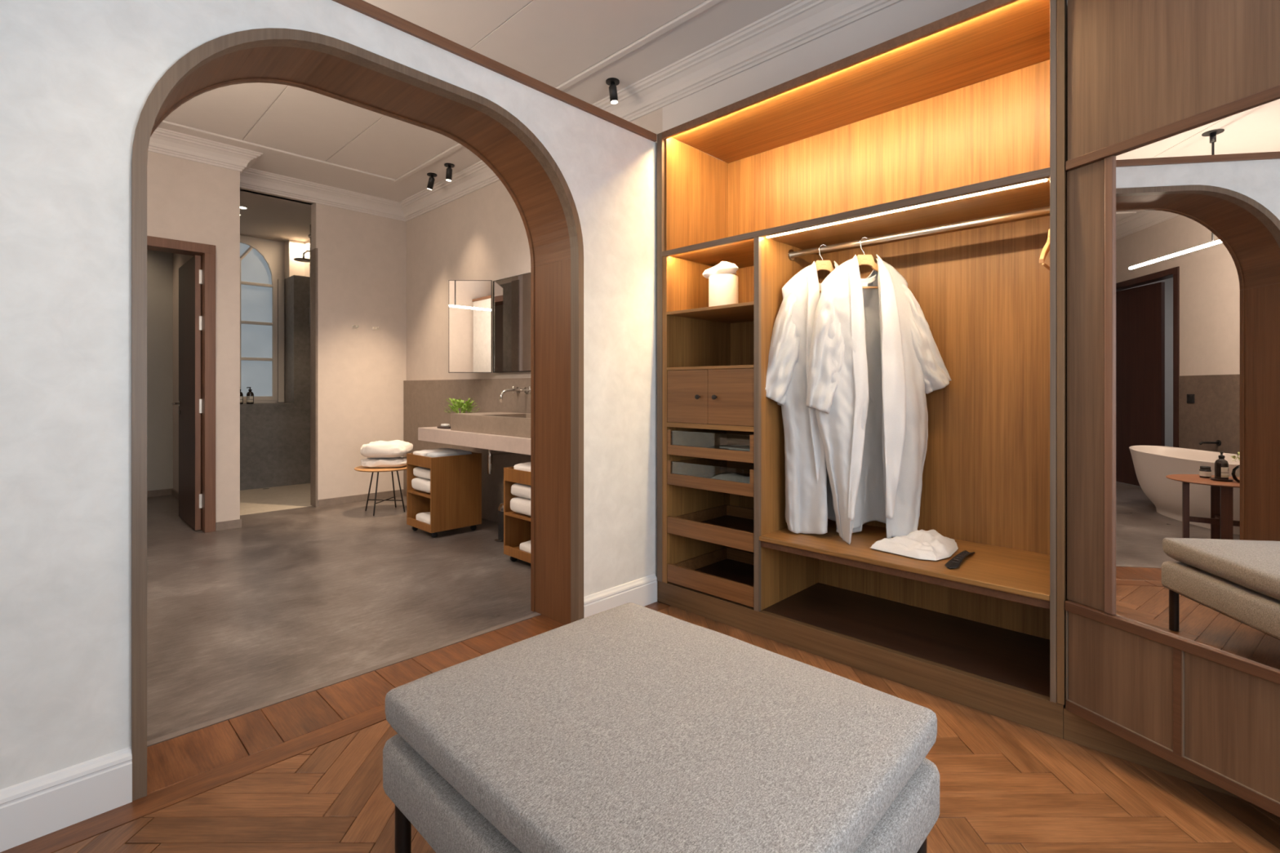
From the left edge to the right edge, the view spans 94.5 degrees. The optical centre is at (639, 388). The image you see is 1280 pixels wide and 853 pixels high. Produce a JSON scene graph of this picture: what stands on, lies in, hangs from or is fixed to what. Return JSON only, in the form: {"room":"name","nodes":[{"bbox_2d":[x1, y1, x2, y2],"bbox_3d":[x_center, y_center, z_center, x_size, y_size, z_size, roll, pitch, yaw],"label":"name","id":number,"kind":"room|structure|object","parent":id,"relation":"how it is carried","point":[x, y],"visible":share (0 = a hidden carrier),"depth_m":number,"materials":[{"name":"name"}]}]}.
{"room":"changing room","nodes":[
{"label":"changing room","id":0,"kind":"room"},
{"bbox_2d":[146,249,173,490],"bbox_3d":[-5.745,-0.415,6.277,0.110,3.230,1.230,0,0,44],"label":"wall","id":1,"kind":"structure","parent":0,"point":[159,264],"depth_m":6.59,"materials":[{"name":"paint"}]},
{"bbox_2d":[146,488,173,497],"bbox_3d":[-5.702,1.165,6.235,0.013,0.070,1.230,0,0,44],"label":"baseboard","id":2,"kind":"structure","parent":1,"relation":"attached to","point":[165,491],"depth_m":6.58,"materials":[{"name":"brown wood"}]},
{"bbox_2d":[146,151,239,530],"bbox_3d":[-4.896,-0.415,5.458,2.570,3.230,1.500,0,0,44],"label":"wall","id":3,"kind":"structure","parent":0,"point":[188,200],"depth_m":5.00,"materials":[{"name":"paint"}]},
{"bbox_2d":[171,488,178,499],"bbox_3d":[-4.729,1.165,6.139,1.540,0.070,0.013,0,0,44],"label":"baseboard","id":4,"kind":"structure","parent":3,"relation":"attached to","point":[175,494],"depth_m":6.51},
{"bbox_2d":[146,235,215,533],"bbox_3d":[-4.245,0.000,4.916,0.918,2.400,1.020,0,0,44],"label":"doorway","id":5,"kind":"structure","parent":3,"relation":"in","point":[197,277],"depth_m":4.97,"materials":[{"name":"brown wood"}]},
{"bbox_2d":[216,519,241,531],"bbox_3d":[-3.503,1.164,5.040,0.014,0.072,0.182,0,0,44],"label":"baseboard","id":6,"kind":"structure","parent":3,"relation":"attached to","point":[226,525],"depth_m":5.03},
{"bbox_2d":[240,275,310,490],"bbox_3d":[-4.149,-0.105,6.720,2.000,2.610,1.350,0,0,44],"label":"stone wall","id":7,"kind":"structure","parent":0,"point":[275,439],"depth_m":7.34,"materials":[{"name":"grey stone"}]},
{"bbox_2d":[240,235,310,403],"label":"wall","id":8,"kind":"structure","parent":0,"point":[282,255],"depth_m":7.55,"materials":[{"name":"beige paint"}]},
{"bbox_2d":[240,238,293,405],"bbox_3d":[-4.794,-0.823,7.152,0.415,2.045,0.970,0,0,44],"label":"window","id":9,"kind":"structure","parent":8,"relation":"attached to","point":[261,299],"depth_m":7.43,"materials":[{"name":"beige paint"}]},
{"bbox_2d":[240,389,243,404],"bbox_3d":[-4.755,0.086,7.015,0.076,0.204,0.076,0,0,44],"label":"pump bottle","id":10,"kind":"object","parent":9,"relation":"on","point":[241,393],"visible":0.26,"depth_m":7.01,"materials":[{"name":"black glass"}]},
{"bbox_2d":[246,386,253,404],"bbox_3d":[-4.678,0.086,7.094,0.076,0.204,0.076,0,0,44],"label":"pump bottle","id":11,"kind":"object","parent":9,"relation":"on","point":[250,395],"visible":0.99,"depth_m":7.07,"materials":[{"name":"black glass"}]},
{"bbox_2d":[293,249,310,262],"bbox_3d":[-4.052,-1.613,7.152,0.239,0.136,0.210,0,0,-9],"label":"shower head","id":12,"kind":"object","parent":8,"relation":"attached to","point":[300,260],"visible":0.82,"depth_m":7.14},
{"bbox_2d":[307,224,311,250],"bbox_3d":[-3.576,-1.240,6.416,0.036,1.080,0.051,0,0,-12],"label":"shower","id":13,"kind":"object","parent":8,"relation":"attached to","point":[308,235],"visible":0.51,"depth_m":6.42,"materials":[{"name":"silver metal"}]},
{"bbox_2d":[240,189,312,242],"bbox_3d":[-4.142,-1.913,6.713,2.100,0.055,1.350,0,0,44],"label":"ceiling","id":14,"kind":"structure","parent":0,"point":[268,217],"depth_m":6.52,"materials":[{"name":"beige paint"}]},
{"bbox_2d":[240,187,406,506],"bbox_3d":[-3.264,-0.415,6.089,0.150,3.230,1.680,0,0,44],"label":"wall","id":15,"kind":"structure","parent":0,"point":[362,257],"depth_m":6.26,"materials":[{"name":"paint"}]},
{"bbox_2d":[310,248,317,506],"bbox_3d":[-3.173,-0.108,6.186,0.165,2.617,0.454,0,0,44],"label":"trim","id":16,"kind":"structure","parent":15,"relation":"attached to","point":[313,253],"depth_m":6.01,"materials":[{"name":"brown wood"}]},
{"bbox_2d":[318,488,403,506],"bbox_3d":[-2.951,1.164,6.298,0.012,0.072,0.875,0,0,44],"label":"baseboard","id":17,"kind":"structure","parent":15,"relation":"attached to","point":[351,499],"depth_m":6.25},
{"bbox_2d":[0,0,657,789],"bbox_3d":[-1.138,-0.097,2.348,0.361,2.593,4.080,0,0,44],"label":"wall","id":18,"kind":"structure","parent":0,"point":[77,77],"depth_m":1.68,"materials":[{"name":"grey paint"}]},
{"bbox_2d":[146,612,541,746],"bbox_3d":[-1.113,1.250,2.562,0.036,0.100,1.649,0,0,44],"label":"trim","id":19,"kind":"structure","parent":18,"relation":"attached to","point":[188,730],"depth_m":2.38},
{"bbox_2d":[131,27,583,800],"bbox_3d":[-1.019,-0.037,2.470,0.392,2.475,1.756,0,0,44],"label":"trim","id":20,"kind":"structure","parent":18,"relation":"attached to","point":[326,65],"depth_m":2.67,"materials":[{"name":"brown wood"}]},
{"bbox_2d":[332,0,656,142],"bbox_3d":[-1.304,-1.413,2.178,0.394,0.040,3.605,0,0,44],"label":"trim","id":21,"kind":"structure","parent":18,"relation":"on","point":[362,6],"depth_m":2.55,"materials":[{"name":"brown wood"}]},
{"bbox_2d":[583,573,657,617],"bbox_3d":[-0.097,1.123,3.144,0.020,0.153,0.537,0,0,44],"label":"baseboard","id":22,"kind":"structure","parent":18,"relation":"attached to","point":[642,591],"depth_m":3.15,"materials":[{"name":"white paint"}]},
{"bbox_2d":[146,483,536,741],"bbox_3d":[-3.447,1.250,4.559,6.100,0.101,4.130,0,0,44],"label":"floor","id":23,"kind":"structure","parent":0,"point":[280,603],"depth_m":3.41,"materials":[{"name":"concrete"}]},
{"bbox_2d":[354,465,406,515],"bbox_3d":[-2.485,0.982,5.764,0.544,0.439,0.544,0,0,44],"label":"round stool","id":24,"kind":"object","parent":23,"relation":"on","point":[360,468],"visible":0.76,"depth_m":5.65,"materials":[{"name":"brown wood"}]},
{"bbox_2d":[360,457,406,467],"bbox_3d":[-2.472,0.711,5.773,0.438,0.101,0.348,0,0,-5],"label":"folded towel","id":25,"kind":"object","parent":24,"relation":"on","point":[395,461],"visible":0.83,"depth_m":5.63,"materials":[{"name":"white fabric"}]},
{"bbox_2d":[360,440,413,457],"bbox_3d":[-2.473,0.589,5.777,0.448,0.160,0.364,0,0,-8],"label":"folded towel","id":26,"kind":"object","parent":25,"relation":"on","point":[395,448],"visible":1,"depth_m":5.62,"materials":[{"name":"white fabric"}]},
{"bbox_2d":[406,452,481,537],"bbox_3d":[-1.655,0.875,4.999,0.440,0.650,0.450,0,0,44],"label":"trolley","id":27,"kind":"object","parent":23,"relation":"on","point":[454,500],"visible":0.98,"depth_m":4.86,"materials":[{"name":"brown wood"}]},
{"bbox_2d":[407,488,430,498],"bbox_3d":[-1.661,0.866,4.994,0.408,0.018,0.434,0,0,44],"label":"shelf","id":28,"kind":"object","parent":27,"relation":"attached to","point":[410,491],"depth_m":4.88,"materials":[{"name":"brown wood"}]},
{"bbox_2d":[411,477,430,493],"bbox_3d":[-1.702,0.798,4.948,0.363,0.111,0.303,0,0,44],"label":"folded towel","id":29,"kind":"object","parent":27,"relation":"on","point":[421,484],"visible":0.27,"depth_m":4.84,"materials":[{"name":"white fabric"}]},
{"bbox_2d":[413,466,430,479],"bbox_3d":[-1.703,0.697,4.961,0.345,0.098,0.300,0,0,44],"label":"folded towel","id":30,"kind":"object","parent":29,"relation":"on","point":[420,472],"visible":0.19,"depth_m":4.86,"materials":[{"name":"white fabric"}]},
{"bbox_2d":[415,511,430,524],"bbox_3d":[-1.674,1.073,4.934,0.304,0.075,0.302,0,0,44],"label":"folded towel","id":31,"kind":"object","parent":27,"relation":"on","point":[422,517],"visible":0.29,"depth_m":4.85,"materials":[{"name":"white fabric"}]},
{"bbox_2d":[413,448,455,456],"bbox_3d":[-1.736,0.550,5.037,0.202,0.068,0.344,0,0,44],"label":"folded towel","id":32,"kind":"object","parent":27,"relation":"on","point":[424,452],"visible":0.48,"depth_m":4.94,"materials":[{"name":"white fabric"}]},
{"bbox_2d":[426,448,471,457],"bbox_3d":[-1.583,0.549,4.913,0.167,0.065,0.364,0,0,39],"label":"folded towel","id":33,"kind":"object","parent":27,"relation":"on","point":[449,452],"visible":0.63,"depth_m":4.85,"materials":[{"name":"white fabric"}]},
{"bbox_2d":[494,502,503,542],"bbox_3d":[-1.042,1.049,4.695,0.200,0.302,0.240,0,0,44],"label":"pedal bin","id":34,"kind":"object","parent":23,"relation":"on","point":[500,508],"visible":0.33,"depth_m":4.63,"materials":[{"name":"black metal"}]},
{"bbox_2d":[503,466,530,563],"bbox_3d":[-0.632,0.875,4.108,0.440,0.650,0.450,0,0,44],"label":"trolley","id":35,"kind":"object","parent":23,"relation":"on","point":[517,526],"visible":0.32,"depth_m":4.10,"materials":[{"name":"brown wood"}]},
{"bbox_2d":[505,511,530,521],"bbox_3d":[-0.637,0.866,4.103,0.408,0.018,0.434,0,0,44],"label":"shelf","id":36,"kind":"object","parent":35,"relation":"attached to","point":[508,513],"depth_m":4.01,"materials":[{"name":"brown wood"}]},
{"bbox_2d":[510,497,530,515],"bbox_3d":[-0.685,0.798,4.056,0.361,0.114,0.302,0,0,44],"label":"folded towel","id":37,"kind":"object","parent":35,"relation":"on","point":[517,504],"visible":0.14,"depth_m":3.97,"materials":[{"name":"white fabric"}]},
{"bbox_2d":[511,483,530,498],"bbox_3d":[-0.687,0.694,4.057,0.353,0.098,0.298,0,0,44],"label":"folded towel","id":38,"kind":"object","parent":37,"relation":"on","point":[519,490],"visible":0.23,"depth_m":3.97,"materials":[{"name":"white fabric"}]},
{"bbox_2d":[513,462,530,471],"bbox_3d":[-0.656,0.545,4.056,0.329,0.077,0.328,0,0,44],"label":"folded towel","id":39,"kind":"object","parent":35,"relation":"on","point":[522,466],"visible":0.14,"depth_m":3.99,"materials":[{"name":"white fabric"}]},
{"bbox_2d":[519,540,530,552],"bbox_3d":[-0.629,1.073,4.030,0.303,0.074,0.307,0,0,44],"label":"folded towel","id":40,"kind":"object","parent":35,"relation":"on","point":[525,546],"visible":0.14,"depth_m":3.97,"materials":[{"name":"white fabric"}]},
{"bbox_2d":[157,0,796,201],"bbox_3d":[-2.480,-2.060,2.621,10.110,0.100,6.300,0,0,44],"label":"ceiling","id":41,"kind":"structure","parent":0,"point":[572,47],"depth_m":3.85,"materials":[{"name":"paint"}]},
{"bbox_2d":[426,172,436,190],"bbox_3d":[-1.976,-1.958,5.611,0.101,0.143,0.090,0,0,44],"label":"ceiling spotlight","id":42,"kind":"object","parent":41,"relation":"attached to","point":[431,180],"visible":1,"depth_m":5.59,"materials":[{"name":"black paint"}]},
{"bbox_2d":[444,163,454,181],"bbox_3d":[-1.731,-1.959,5.370,0.090,0.143,0.090,0,0,44],"label":"ceiling spotlight","id":43,"kind":"object","parent":41,"relation":"attached to","point":[449,171],"visible":1,"depth_m":5.35,"materials":[{"name":"black paint"}]},
{"bbox_2d":[605,77,619,104],"bbox_3d":[-0.180,-1.958,3.907,0.090,0.143,0.090,0,0,44],"label":"ceiling spotlight","id":44,"kind":"object","parent":41,"relation":"attached to","point":[612,82],"visible":1,"depth_m":3.89,"materials":[{"name":"black paint"}]},
{"bbox_2d":[0,600,1279,852],"bbox_3d":[0.280,1.250,1.088,4.016,0.100,4.250,0,0,44],"label":"floor","id":45,"kind":"structure","parent":0,"point":[304,773],"depth_m":1.76,"materials":[{"name":"brown wood"}]},
{"bbox_2d":[382,602,939,852],"bbox_3d":[0.029,0.961,1.417,1.042,0.478,0.888,0,0,44],"label":"ottoman","id":46,"kind":"object","parent":45,"relation":"on","point":[630,727],"visible":1,"depth_m":1.24,"materials":[{"name":"grey fabric"}]},
{"bbox_2d":[382,733,939,852],"bbox_3d":[0.029,0.927,1.417,1.042,0.137,0.888,0,0,44],"label":"cushion","id":47,"kind":"object","parent":46,"relation":"on","point":[442,815],"depth_m":1.25,"materials":[{"name":"grey fabric"}]},
{"bbox_2d":[657,0,1069,738],"bbox_3d":[0.982,-0.117,2.891,1.886,2.633,0.641,0,0,44],"label":"wardrobe","id":48,"kind":"object","parent":45,"relation":"on","point":[941,144],"visible":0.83,"depth_m":2.80,"materials":[{"name":"brown wood"}]},
{"bbox_2d":[666,422,754,431],"bbox_3d":[0.562,0.201,3.301,0.571,0.025,0.602,0,0,44],"label":"shelf","id":49,"kind":"object","parent":48,"relation":"attached to","point":[732,426],"depth_m":3.06,"materials":[{"name":"brown wood"}]},
{"bbox_2d":[666,364,754,370],"bbox_3d":[0.562,-0.108,3.301,0.571,0.016,0.602,0,0,44],"label":"shelf","id":50,"kind":"object","parent":48,"relation":"attached to","point":[669,367],"depth_m":3.09,"materials":[{"name":"brown wood"}]},
{"bbox_2d":[666,301,754,323],"bbox_3d":[0.562,-0.417,3.301,0.571,0.016,0.602,0,0,44],"label":"shelf","id":51,"kind":"object","parent":48,"relation":"attached to","point":[740,313],"depth_m":3.28,"materials":[{"name":"brown wood"}]},
{"bbox_2d":[702,261,738,306],"bbox_3d":[0.440,-0.558,3.217,0.213,0.266,0.169,0,0,16],"label":"tissue box","id":52,"kind":"object","parent":48,"relation":"on","point":[722,280],"visible":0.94,"depth_m":3.15,"materials":[{"name":"white ceramic"}]},
{"bbox_2d":[711,473,750,483],"bbox_3d":[0.517,0.489,3.154,0.299,0.050,0.201,0,0,35],"label":"laundry bag","id":53,"kind":"object","parent":48,"relation":"on","point":[729,477],"visible":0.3,"depth_m":3.14,"materials":[{"name":"grey fabric"}]},
{"bbox_2d":[719,444,750,451],"bbox_3d":[0.605,0.335,3.247,0.294,0.024,0.210,0,0,44],"label":"leaflets","id":54,"kind":"object","parent":48,"relation":"on","point":[737,447],"visible":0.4,"depth_m":3.24,"materials":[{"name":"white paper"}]},
{"bbox_2d":[764,261,875,533],"bbox_3d":[0.897,0.039,2.941,0.579,1.346,0.250,0,0,-12],"label":"bathrobe","id":55,"kind":"object","parent":48,"relation":"on","point":[809,504],"visible":0.61,"depth_m":2.90,"materials":[{"name":"white fabric"}]},
{"bbox_2d":[815,244,835,293],"bbox_3d":[0.915,-0.599,2.955,0.400,0.240,0.014,0,0,0],"label":"clothes hanger","id":56,"kind":"object","parent":48,"relation":"hanging from","point":[822,264],"visible":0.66,"depth_m":2.95,"materials":[{"name":"brown wood"}]},
{"bbox_2d":[671,177,1049,268],"bbox_3d":[0.995,-0.755,2.894,1.791,0.020,0.584,0,0,44],"label":"shelf","id":57,"kind":"object","parent":48,"relation":"attached to","point":[1033,193],"depth_m":2.68,"materials":[{"name":"brown wood"}]},
{"bbox_2d":[857,236,878,288],"bbox_3d":[1.066,-0.597,2.810,0.400,0.245,0.014,0,0,0],"label":"clothes hanger","id":58,"kind":"object","parent":48,"relation":"hanging from","point":[863,260],"visible":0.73,"depth_m":2.80,"materials":[{"name":"brown wood"}]},
{"bbox_2d":[806,254,951,544],"bbox_3d":[1.131,0.040,2.797,0.673,1.346,0.235,0,0,-7],"label":"bathrobe","id":59,"kind":"object","parent":48,"relation":"on","point":[888,435],"visible":1,"depth_m":2.74,"materials":[{"name":"white fabric"}]},
{"bbox_2d":[871,529,958,560],"bbox_3d":[1.261,0.681,2.663,0.305,0.070,0.425,0,0,44],"label":"folded towel","id":60,"kind":"object","parent":48,"relation":"on","point":[931,545],"visible":1,"depth_m":2.57,"materials":[{"name":"white fabric"}]},
{"bbox_2d":[945,550,974,569],"bbox_3d":[1.334,0.706,2.458,0.050,0.022,0.318,0,0,42],"label":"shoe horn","id":61,"kind":"object","parent":48,"relation":"on","point":[956,561],"visible":1,"depth_m":2.42,"materials":[{"name":"black paint"}]},
{"bbox_2d":[1039,229,1049,270],"bbox_3d":[1.597,-0.585,2.291,0.014,0.267,0.400,0,0,44],"label":"clothes hanger","id":62,"kind":"object","parent":48,"relation":"hanging from","point":[1046,249],"visible":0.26,"depth_m":2.19,"materials":[{"name":"brown wood"}]},
{"bbox_2d":[1063,706,1247,801],"bbox_3d":[1.682,1.147,1.817,0.621,0.106,0.030,0,0,44],"label":"baseboard","id":63,"kind":"structure","parent":45,"relation":"on","point":[1077,730],"depth_m":1.92,"materials":[{"name":"brown wood"}]},
{"bbox_2d":[403,0,1067,522],"bbox_3d":[0.198,-0.415,3.976,8.060,3.230,0.184,0,0,44],"label":"wall","id":64,"kind":"structure","parent":0,"point":[480,234],"depth_m":5.42,"materials":[{"name":"paint"}]},
{"bbox_2d":[417,426,530,455],"bbox_3d":[-0.886,0.389,4.485,2.244,0.108,0.596,0,0,44],"label":"countertop","id":65,"kind":"structure","parent":64,"relation":"attached to","point":[518,445],"depth_m":4.38,"materials":[{"name":"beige stone"}]},
{"bbox_2d":[436,423,450,428],"bbox_3d":[-1.625,0.315,4.956,0.162,0.037,0.114,0,0,44],"label":"soap dish","id":66,"kind":"object","parent":65,"relation":"on","point":[442,425],"visible":0.9,"depth_m":4.94,"materials":[{"name":"grey"}]},
{"bbox_2d":[444,397,480,413],"bbox_3d":[-1.491,0.207,4.957,0.309,0.256,0.273,0,0,10],"label":"potted plant","id":67,"kind":"object","parent":65,"relation":"on","point":[467,406],"visible":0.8,"depth_m":4.90,"materials":[{"name":"green plant"}]},
{"bbox_2d":[450,412,530,438],"bbox_3d":[-0.839,0.268,4.397,1.435,0.132,0.465,0,0,44],"label":"basin","id":68,"kind":"object","parent":65,"relation":"in","point":[505,424],"visible":0.45,"depth_m":4.36,"materials":[{"name":"grey stone"}]},
{"bbox_2d":[487,449,514,474],"bbox_3d":[-1.137,0.572,4.941,0.044,0.257,0.302,0,0,44],"label":"drain pipe","id":69,"kind":"object","parent":65,"relation":"attached to","point":[490,457],"visible":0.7,"depth_m":4.83,"materials":[{"name":"silver metal"}]},
{"bbox_2d":[448,272,530,373],"bbox_3d":[-0.805,-0.551,4.796,2.035,0.827,0.298,0,0,36],"label":"bathroom mirror","id":70,"kind":"object","parent":64,"relation":"attached to","point":[469,301],"visible":0.53,"depth_m":5.27,"materials":[{"name":"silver metal"}]},
{"bbox_2d":[493,272,530,372],"bbox_3d":[-0.696,-0.550,4.681,1.715,0.808,0.002,0,0,44],"label":"mirror glass","id":71,"kind":"object","parent":70,"relation":"attached to","point":[511,295],"depth_m":5.07,"materials":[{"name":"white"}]},
{"bbox_2d":[499,386,530,402],"bbox_3d":[-1.040,0.049,4.869,0.304,0.133,0.262,0,0,44],"label":"tap","id":72,"kind":"object","parent":64,"relation":"attached to","point":[526,389],"visible":0.86,"depth_m":4.86,"materials":[{"name":"silver metal"}]},
{"bbox_2d":[147,0,902,222],"bbox_3d":[-1.512,-1.951,2.677,8.700,0.158,4.130,0,0,44],"label":"trim","id":73,"kind":"structure","parent":64,"relation":"attached to","point":[799,23],"depth_m":3.96,"materials":[{"name":"paint"}]},
{"bbox_3d":[2.307,-0.415,1.627,1.760,3.230,0.050,0,0,44],"label":"wall","id":74,"kind":"structure","parent":0,"visible":0},
{"bbox_2d":[1064,0,1279,817],"bbox_3d":[1.834,-0.403,1.369,0.309,2.994,1.484,0,0,-20],"label":"wardrobe","id":75,"kind":"object","parent":74,"relation":"attached to","point":[1172,609],"visible":1,"depth_m":1.72,"materials":[{"name":"brown wood"}]},
{"bbox_2d":[1113,97,1279,671],"bbox_3d":[1.710,-0.010,1.294,0.004,1.464,1.250,0,0,-19],"label":"mirror","id":76,"kind":"object","parent":75,"relation":"on","point":[1197,202],"depth_m":1.67,"materials":[{"name":"silver metal"}]},
{"bbox_3d":[-1.096,-0.415,-0.503,3.670,3.230,0.050,0,0,44],"label":"wall","id":77,"kind":"structure","parent":0,"visible":0},
{"bbox_2d":[0,746,132,852],"bbox_3d":[-1.935,1.123,1.255,0.020,0.153,1.302,0,0,44],"label":"baseboard","id":78,"kind":"structure","parent":77,"relation":"attached to","point":[30,810],"depth_m":1.62,"materials":[{"name":"white paint"}]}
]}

